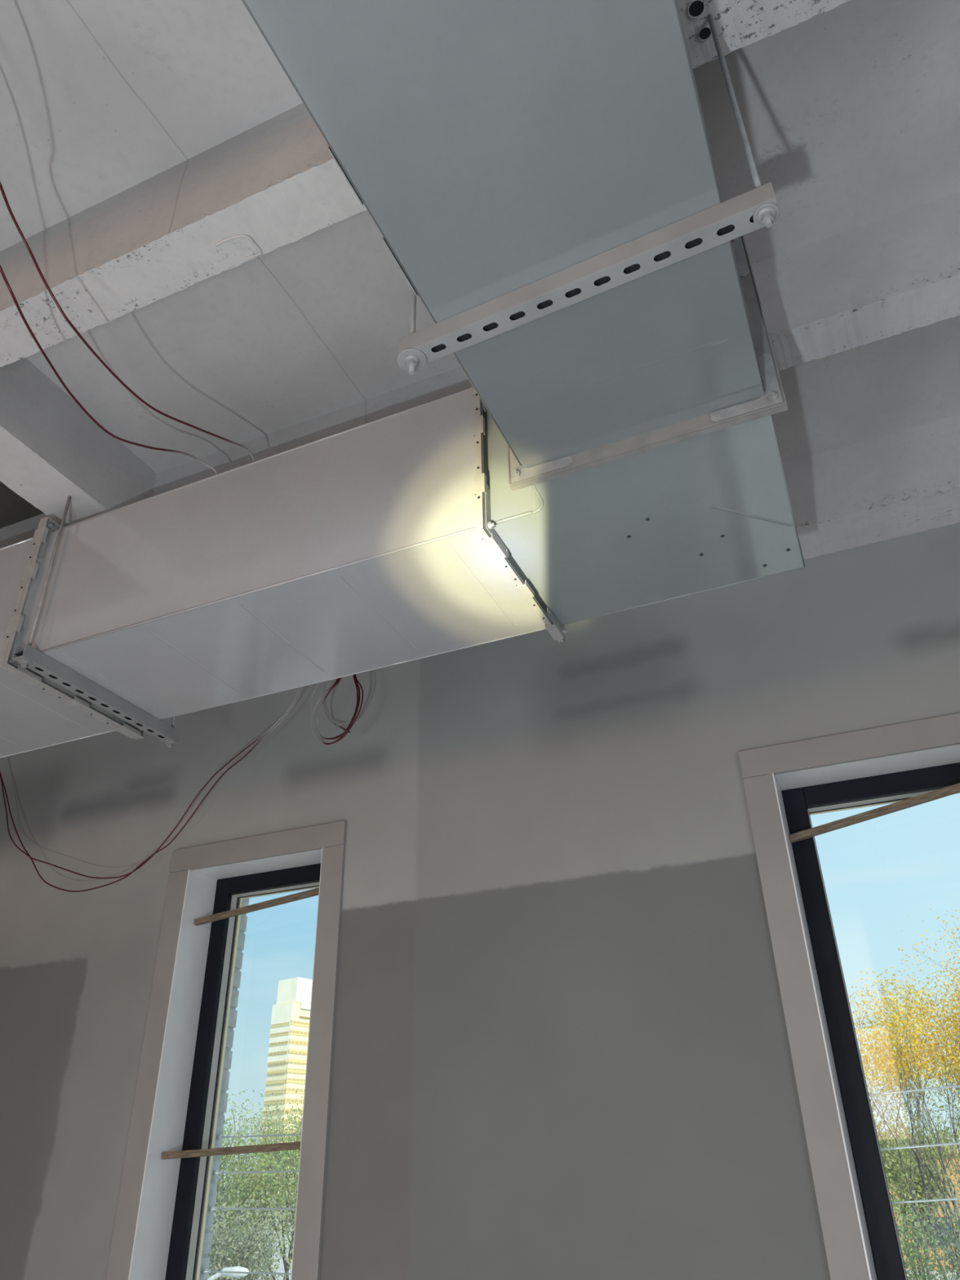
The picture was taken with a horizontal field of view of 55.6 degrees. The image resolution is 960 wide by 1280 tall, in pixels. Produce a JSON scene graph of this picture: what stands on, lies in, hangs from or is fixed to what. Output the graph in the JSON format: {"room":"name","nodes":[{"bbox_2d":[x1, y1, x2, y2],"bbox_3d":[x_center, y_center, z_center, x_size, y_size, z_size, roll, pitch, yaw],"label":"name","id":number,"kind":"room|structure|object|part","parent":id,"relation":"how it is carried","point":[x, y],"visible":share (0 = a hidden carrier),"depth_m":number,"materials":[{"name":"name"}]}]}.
{"room":"building under construction","nodes":[
{"label":"building under construction","id":0,"kind":"room"},
{"bbox_2d":[199,897,248,1279],"bbox_3d":[0.396,1.224,3.096,9.700,4.030,0.105,-13,-33,20],"label":"wall","id":1,"kind":"structure","parent":0,"point":[205,1261],"depth_m":3.53,"materials":[{"name":"grey brick"}]},
{"bbox_2d":[202,1268,291,1275],"bbox_3d":[-0.717,2.179,3.132,0.576,0.020,0.016,-13,-33,20],"label":"cable","id":2,"kind":"object","parent":1,"relation":"attached to","point":[205,1271],"visible":0.52,"depth_m":3.17,"materials":[{"name":"metal"}]},
{"bbox_2d":[208,1206,295,1211],"bbox_3d":[-0.721,2.018,3.228,0.576,0.020,0.016,-13,-33,20],"label":"cable","id":3,"kind":"object","parent":1,"relation":"attached to","point":[211,1208],"visible":0.49,"depth_m":3.27,"materials":[{"name":"metal"}]},
{"bbox_2d":[213,1170,298,1175],"bbox_3d":[-0.723,1.919,3.286,0.576,0.020,0.016,-13,-33,20],"label":"cable","id":4,"kind":"object","parent":1,"relation":"attached to","point":[215,1172],"visible":0.59,"depth_m":3.33,"materials":[{"name":"metal"}]},
{"bbox_2d":[217,1133,301,1139],"bbox_3d":[-0.725,1.820,3.345,0.576,0.020,0.016,-13,-33,20],"label":"bar","id":5,"kind":"object","parent":1,"relation":"attached to","point":[220,1136],"visible":0.6,"depth_m":3.39,"materials":[{"name":"metal"}]},
{"bbox_2d":[868,1084,959,1096],"bbox_3d":[1.368,1.275,2.601,0.576,0.044,0.016,-13,-33,20],"label":"cable","id":6,"kind":"object","parent":1,"relation":"attached to","point":[957,1086],"visible":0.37,"depth_m":2.64,"materials":[{"name":"metal"}]},
{"bbox_2d":[880,1142,959,1151],"bbox_3d":[1.370,1.395,2.529,0.576,0.044,0.016,-13,-33,20],"label":"cable","id":7,"kind":"object","parent":1,"relation":"attached to","point":[957,1143],"visible":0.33,"depth_m":2.57,"materials":[{"name":"metal"}]},
{"bbox_2d":[891,1197,959,1204],"bbox_3d":[1.372,1.507,2.463,0.576,0.044,0.016,-13,-33,20],"label":"cable","id":8,"kind":"object","parent":1,"relation":"attached to","point":[954,1198],"visible":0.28,"depth_m":2.51,"materials":[{"name":"metal"}]},
{"bbox_2d":[0,521,959,1279],"bbox_3d":[0.323,1.204,2.913,9.700,3.880,0.260,-13,-33,20],"label":"wall","id":9,"kind":"structure","parent":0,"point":[562,1048],"depth_m":3.04,"materials":[{"name":"grey paint"}]},
{"bbox_2d":[106,820,346,1279],"bbox_3d":[-0.815,1.817,3.103,0.812,2.297,0.307,-13,-33,20],"label":"window","id":10,"kind":"structure","parent":9,"relation":"attached to","point":[159,1228],"depth_m":3.32,"materials":[{"name":"black metal"}]},
{"bbox_3d":[-1.190,1.883,3.110,0.091,2.204,0.017,-13,-33,20],"label":"casing","id":11,"kind":"part","parent":10,"relation":"part of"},
{"bbox_2d":[160,1141,300,1159],"bbox_3d":[-0.832,1.740,3.105,0.618,0.023,0.020,-15,-33,19],"label":"batten","id":12,"kind":"object","parent":10,"relation":"attached to","point":[291,1145],"visible":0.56,"depth_m":3.10,"materials":[{"name":"brown wood"}]},
{"bbox_3d":[-0.788,1.843,3.159,0.620,2.109,0.026,-13,-33,20],"label":"frame","id":13,"kind":"part","parent":10,"relation":"part of","materials":[{"name":"black metal"}]},
{"bbox_2d":[194,887,319,925],"bbox_3d":[-0.847,1.029,3.525,0.620,0.080,0.020,-13,-33,20],"label":"batten","id":14,"kind":"object","parent":10,"relation":"attached to","point":[291,898],"visible":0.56,"depth_m":3.52,"materials":[{"name":"brown wood"}]},
{"bbox_3d":[-0.530,1.726,2.867,0.091,2.204,0.017,-13,-33,20],"label":"casing","id":15,"kind":"part","parent":10,"relation":"part of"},
{"bbox_2d":[737,712,959,1279],"bbox_3d":[1.278,1.319,2.330,0.812,2.297,0.307,-13,-33,20],"label":"window","id":16,"kind":"structure","parent":9,"relation":"attached to","point":[785,784],"depth_m":2.69,"materials":[{"name":"black metal"}]},
{"bbox_3d":[0.903,1.385,2.338,0.091,2.204,0.017,-13,-33,20],"label":"casing","id":17,"kind":"part","parent":16,"relation":"part of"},
{"bbox_2d":[788,782,959,843],"bbox_3d":[1.266,0.521,2.812,0.621,0.122,0.020,-13,-33,20],"label":"batten","id":18,"kind":"object","parent":16,"relation":"attached to","point":[955,788],"visible":1,"depth_m":2.81,"materials":[{"name":"brown wood"}]},
{"bbox_2d":[0,0,959,559],"bbox_3d":[-1.316,-2.080,0.588,10.100,0.535,7.960,-13,-33,20],"label":"ceiling","id":19,"kind":"structure","parent":0,"point":[163,174],"depth_m":2.29,"materials":[{"name":"concrete"}]},
{"bbox_2d":[0,517,142,758],"bbox_3d":[-2.894,0.368,3.525,3.658,0.524,0.560,-13,-33,20],"label":"air duct","id":20,"kind":"object","parent":19,"relation":"hanging from","point":[33,717],"visible":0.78,"depth_m":2.86,"materials":[{"name":"metal"}]},
{"bbox_2d":[12,495,180,747],"bbox_3d":[-1.152,-0.053,2.920,0.043,0.618,0.652,-13,-33,20],"label":"hanger","id":21,"kind":"object","parent":19,"relation":"hanging from","point":[29,657],"visible":1,"depth_m":2.72,"materials":[{"name":"grey metal"}]},
{"bbox_2d":[19,660,29,665],"bbox_3d":[-1.267,0.065,2.533,0.024,0.004,0.024,-13,-33,20],"label":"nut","id":22,"kind":"object","parent":21,"relation":"in","point":[22,662],"depth_m":2.52,"materials":[{"name":"silver metal"}]},
{"bbox_2d":[17,658,31,666],"bbox_3d":[-1.267,0.062,2.535,0.036,0.003,0.036,-13,-33,20],"label":"washer","id":23,"kind":"object","parent":21,"relation":"in","point":[24,662],"depth_m":2.52,"materials":[{"name":"silver metal"}]},
{"bbox_3d":[-1.272,-0.192,2.685,0.009,0.614,0.009,-13,-33,20],"label":"threaded rod","id":24,"kind":"part","parent":21,"relation":"part of","materials":[{"name":"grey metal"}]},
{"bbox_2d":[165,741,174,745],"bbox_3d":[-1.025,0.343,3.010,0.028,0.004,0.028,-13,-33,20],"label":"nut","id":25,"kind":"object","parent":21,"relation":"in","point":[169,743],"depth_m":3.00,"materials":[{"name":"silver metal"}]},
{"bbox_2d":[163,739,177,745],"bbox_3d":[-1.025,0.340,3.012,0.043,0.003,0.043,-13,-33,20],"label":"washer","id":26,"kind":"object","parent":21,"relation":"in","point":[169,742],"depth_m":3.00,"materials":[{"name":"silver metal"}]},
{"bbox_3d":[-1.030,0.087,3.161,0.009,0.618,0.009,-13,-33,20],"label":"threaded rod","id":27,"kind":"part","parent":21,"relation":"part of","materials":[{"name":"grey metal"}]},
{"bbox_2d":[2,385,564,738],"bbox_3d":[-0.558,-0.188,2.664,1.483,0.524,0.560,-13,-33,20],"label":"air duct","id":28,"kind":"object","parent":21,"relation":"on","point":[366,547],"visible":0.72,"depth_m":2.47,"materials":[{"name":"metal"}]},
{"bbox_3d":[-1.312,0.038,2.658,0.002,0.138,0.137,-13,-33,20],"label":"corner plate","id":29,"kind":"part","parent":28,"relation":"part of","materials":[{"name":"grey metal"}]},
{"bbox_3d":[-1.319,-0.282,2.847,0.002,0.138,0.137,-13,-33,20],"label":"corner plate","id":30,"kind":"part","parent":28,"relation":"part of","materials":[{"name":"grey metal"}]},
{"bbox_3d":[-1.148,0.227,2.982,0.002,0.138,0.137,-13,-33,20],"label":"corner plate","id":31,"kind":"part","parent":28,"relation":"part of","materials":[{"name":"grey metal"}]},
{"bbox_2d":[480,399,804,641],"bbox_3d":[0.406,-0.448,2.259,0.683,0.522,0.667,-13,-33,20],"label":"duct elbow","id":32,"kind":"object","parent":28,"relation":"attached to","point":[708,508],"visible":0.59,"depth_m":2.12,"materials":[{"name":"metal"}]},
{"bbox_3d":[0.040,-0.284,2.159,0.002,0.138,0.137,-13,-33,20],"label":"corner plate","id":33,"kind":"part","parent":32,"relation":"part of","materials":[{"name":"grey metal"}]},
{"bbox_3d":[0.204,-0.096,2.483,0.002,0.138,0.137,-13,-33,20],"label":"corner plate","id":34,"kind":"part","parent":32,"relation":"part of","materials":[{"name":"grey metal"}]},
{"bbox_2d":[0,265,217,474],"bbox_3d":[-0.928,-0.778,2.312,0.118,0.532,1.528,-7,-31,10],"label":"cable","id":35,"kind":"object","parent":19,"relation":"hanging from","point":[6,282],"visible":0.78,"depth_m":2.18,"materials":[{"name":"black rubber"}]},
{"bbox_2d":[0,181,255,462],"bbox_3d":[-0.814,-0.812,2.233,0.113,0.556,1.572,-8,-31,11],"label":"cable","id":36,"kind":"object","parent":19,"relation":"hanging from","point":[68,322],"visible":0.86,"depth_m":1.98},
{"bbox_2d":[0,687,301,879],"bbox_3d":[-1.433,0.450,3.806,1.756,1.107,0.017,-13,-33,20],"label":"cable","id":37,"kind":"object","parent":19,"relation":"hanging from","point":[286,712],"visible":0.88,"depth_m":3.55,"materials":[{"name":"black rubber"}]},
{"bbox_2d":[0,686,303,892],"bbox_3d":[-1.417,0.463,3.800,1.740,1.136,0.017,-13,-33,20],"label":"cable","id":38,"kind":"object","parent":19,"relation":"hanging from","point":[286,713],"visible":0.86,"depth_m":3.55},
{"bbox_2d":[310,674,363,744],"bbox_3d":[-0.524,0.022,3.417,0.223,0.798,0.040,-13,-33,20],"label":"cable coil","id":39,"kind":"object","parent":19,"relation":"hanging from","point":[357,682],"visible":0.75,"depth_m":3.27,"materials":[{"name":"black rubber"}]},
{"bbox_2d":[396,13,781,375],"bbox_3d":[0.151,-0.817,1.656,0.670,0.634,0.053,-15,-33,22],"label":"hanger","id":40,"kind":"object","parent":19,"relation":"hanging from","point":[757,208],"visible":0.98,"depth_m":1.50,"materials":[{"name":"grey metal"}]},
{"bbox_2d":[396,348,426,372],"bbox_3d":[-0.121,-0.499,1.625,0.053,0.003,0.053,-13,-33,20],"label":"washer","id":41,"kind":"object","parent":40,"relation":"in","point":[417,357],"depth_m":1.62,"materials":[{"name":"silver metal"}]},
{"bbox_2d":[404,355,419,365],"bbox_3d":[-0.121,-0.496,1.623,0.026,0.004,0.026,-13,-33,20],"label":"nut","id":42,"kind":"object","parent":40,"relation":"in","point":[410,360],"depth_m":1.61,"materials":[{"name":"silver metal"}]},
{"bbox_3d":[-0.126,-0.744,1.770,0.009,0.634,0.009,-13,-33,20],"label":"threaded rod","id":43,"kind":"part","parent":40,"relation":"part of","materials":[{"name":"grey metal"}]},
{"bbox_2d":[241,0,786,486],"bbox_3d":[-0.916,-2.031,-0.464,0.574,0.522,6.162,-13,-33,20],"label":"air duct","id":44,"kind":"object","parent":40,"relation":"on","point":[495,148],"visible":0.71,"depth_m":1.39,"materials":[{"name":"metal"}]},
{"bbox_3d":[0.129,-0.409,1.950,0.137,0.138,0.002,-13,-33,20],"label":"corner plate","id":45,"kind":"part","parent":44,"relation":"part of","materials":[{"name":"grey metal"}]},
{"bbox_3d":[0.511,-0.822,1.996,0.137,0.138,0.002,-13,-33,20],"label":"corner plate","id":46,"kind":"part","parent":44,"relation":"part of","materials":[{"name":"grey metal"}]},
{"bbox_3d":[0.518,-0.502,1.806,0.137,0.138,0.002,-13,-33,20],"label":"corner plate","id":47,"kind":"part","parent":44,"relation":"part of","materials":[{"name":"grey metal"}]},
{"bbox_3d":[0.432,-0.898,1.537,0.009,0.626,0.009,-13,-33,20],"label":"threaded rod","id":48,"kind":"part","parent":40,"relation":"part of","materials":[{"name":"grey metal"}]},
{"bbox_2d":[752,202,779,226],"bbox_3d":[0.437,-0.649,1.390,0.039,0.003,0.039,-13,-33,20],"label":"washer","id":49,"kind":"object","parent":40,"relation":"in","point":[762,211],"depth_m":1.38,"materials":[{"name":"silver metal"}]},
{"bbox_2d":[756,207,776,224],"bbox_3d":[0.437,-0.646,1.388,0.029,0.004,0.029,-13,-33,20],"label":"nut","id":50,"kind":"object","parent":40,"relation":"in","point":[763,214],"depth_m":1.38,"materials":[{"name":"silver metal"}]},
{"bbox_2d":[688,0,703,17],"bbox_3d":[0.399,-1.165,1.678,0.028,0.002,0.028,-7,-31,10],"label":"socket","id":51,"kind":"object","parent":19,"relation":"attached to","point":[695,7],"depth_m":1.68,"materials":[{"name":"black"}]},
{"bbox_2d":[698,27,711,39],"bbox_3d":[0.424,-1.143,1.715,0.022,0.002,0.022,4,-31,-9],"label":"socket","id":52,"kind":"object","parent":19,"relation":"attached to","point":[704,33],"depth_m":1.72,"materials":[{"name":"black"}]},
{"label":"outside","id":53,"kind":"structure","parent":0,"visible":0},
{"bbox_2d":[213,1190,959,1279],"bbox_3d":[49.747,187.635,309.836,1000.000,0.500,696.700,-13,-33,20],"label":"ground","id":54,"kind":"structure","parent":53,"point":[281,1269],"depth_m":61.80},
{"bbox_2d":[206,1266,248,1279],"bbox_3d":[-4.136,11.185,13.280,1.409,3.400,0.174,-13,-33,20],"label":"street lamp","id":55,"kind":"object","parent":54,"relation":"on","point":[237,1268],"visible":0.79,"depth_m":13.93,"materials":[{"name":"metal"}]},
{"bbox_3d":[-4.339,10.089,14.019,0.887,0.652,0.065,-13,-33,20],"label":"arm","id":56,"kind":"part","parent":55,"relation":"part of","materials":[{"name":"metal"}]},
{"bbox_2d":[204,1168,295,1279],"bbox_3d":[-4.752,11.499,15.187,3.588,4.852,3.931,2,-31,-6],"label":"tree","id":57,"kind":"object","parent":54,"relation":"on","point":[215,1251],"visible":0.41,"depth_m":15.79,"materials":[{"name":"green plant"}]},
{"bbox_2d":[209,1090,296,1279],"bbox_3d":[-6.018,13.889,21.422,4.925,7.121,5.414,13,-33,-22],"label":"tree","id":58,"kind":"object","parent":54,"relation":"on","point":[233,1192],"visible":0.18,"depth_m":21.38,"materials":[{"name":"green plant"}]},
{"bbox_2d":[212,1088,303,1279],"bbox_3d":[-4.343,13.928,21.330,6.096,6.903,5.007,-6,-31,8],"label":"tree","id":59,"kind":"object","parent":54,"relation":"on","point":[285,1263],"visible":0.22,"depth_m":21.20,"materials":[{"name":"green plant"}]},
{"bbox_2d":[235,1087,302,1271],"bbox_3d":[-2.507,12.604,18.785,4.940,6.535,4.641,-26,-39,36],"label":"tree","id":60,"kind":"object","parent":54,"relation":"on","point":[280,1154],"visible":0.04,"depth_m":19.17,"materials":[{"name":"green plant"}]},
{"bbox_2d":[256,977,312,1195],"bbox_3d":[-70.669,193.040,395.464,13.900,81.500,46.800,-22,-37,31],"label":"office tower","id":61,"kind":"structure","parent":54,"relation":"on","point":[286,1061],"depth_m":385.79,"materials":[{"name":"beige concrete"}]},
{"bbox_3d":[-85.395,168.217,389.326,13.000,23.500,0.330,-22,-37,31],"label":"pale panel","id":62,"kind":"part","parent":61,"relation":"part of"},
{"bbox_2d":[848,985,919,1191],"bbox_3d":[7.656,12.943,21.781,8.428,8.628,5.435,24,-39,-36],"label":"tree","id":63,"kind":"object","parent":54,"relation":"on","point":[859,1021],"visible":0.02,"depth_m":22.80,"materials":[{"name":"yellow plant"}]},
{"bbox_2d":[848,964,959,1279],"bbox_3d":[10.677,11.704,20.015,5.881,8.860,6.438,12,-33,-20],"label":"tree","id":64,"kind":"object","parent":54,"relation":"on","point":[900,1055],"visible":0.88,"depth_m":20.46,"materials":[{"name":"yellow plant"}]},
{"bbox_2d":[873,1113,959,1279],"bbox_3d":[15.630,20.747,33.046,5.174,6.418,5.577,-18,-35,26],"label":"tree","id":65,"kind":"object","parent":54,"relation":"on","point":[894,1180],"visible":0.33,"depth_m":32.89,"materials":[{"name":"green plant"}]},
{"bbox_2d":[875,951,959,1059],"bbox_3d":[13.684,10.920,19.066,6.772,9.150,7.398,7,-31,-13],"label":"tree","id":66,"kind":"object","parent":54,"relation":"on","point":[917,1007],"visible":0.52,"depth_m":22.42,"materials":[{"name":"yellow plant"}]},
{"bbox_2d":[884,1144,959,1270],"bbox_3d":[35.066,31.455,51.077,44.600,5.600,14.600,-13,-33,20],"label":"brick building","id":67,"kind":"structure","parent":54,"relation":"on","point":[953,1177],"depth_m":48.30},
{"bbox_2d":[885,1171,959,1279],"bbox_3d":[6.466,11.277,15.281,3.934,4.949,3.860,5,-31,-11],"label":"tree","id":68,"kind":"object","parent":54,"relation":"on","point":[921,1275],"visible":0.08,"depth_m":15.30,"materials":[{"name":"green plant"}]},
{"bbox_2d":[893,909,959,1030],"bbox_3d":[14.308,10.893,20.357,8.526,10.487,8.017,9,-32,-17],"label":"tree","id":69,"kind":"object","parent":54,"relation":"on","point":[957,929],"visible":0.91,"depth_m":21.75,"materials":[{"name":"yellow plant"}]},
{"bbox_2d":[895,966,959,1131],"bbox_3d":[13.047,11.659,20.238,5.603,9.087,8.026,-7,-31,9],"label":"tree","id":70,"kind":"object","parent":54,"relation":"on","point":[950,1055],"visible":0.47,"depth_m":22.25,"materials":[{"name":"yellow plant"}]},
{"bbox_2d":[899,1167,959,1279],"bbox_3d":[8.360,10.283,13.404,3.491,4.688,3.834,-13,-33,20],"label":"tree","id":71,"kind":"object","parent":54,"relation":"on","point":[957,1244],"visible":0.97,"depth_m":14.84,"materials":[{"name":"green plant"}]}
]}

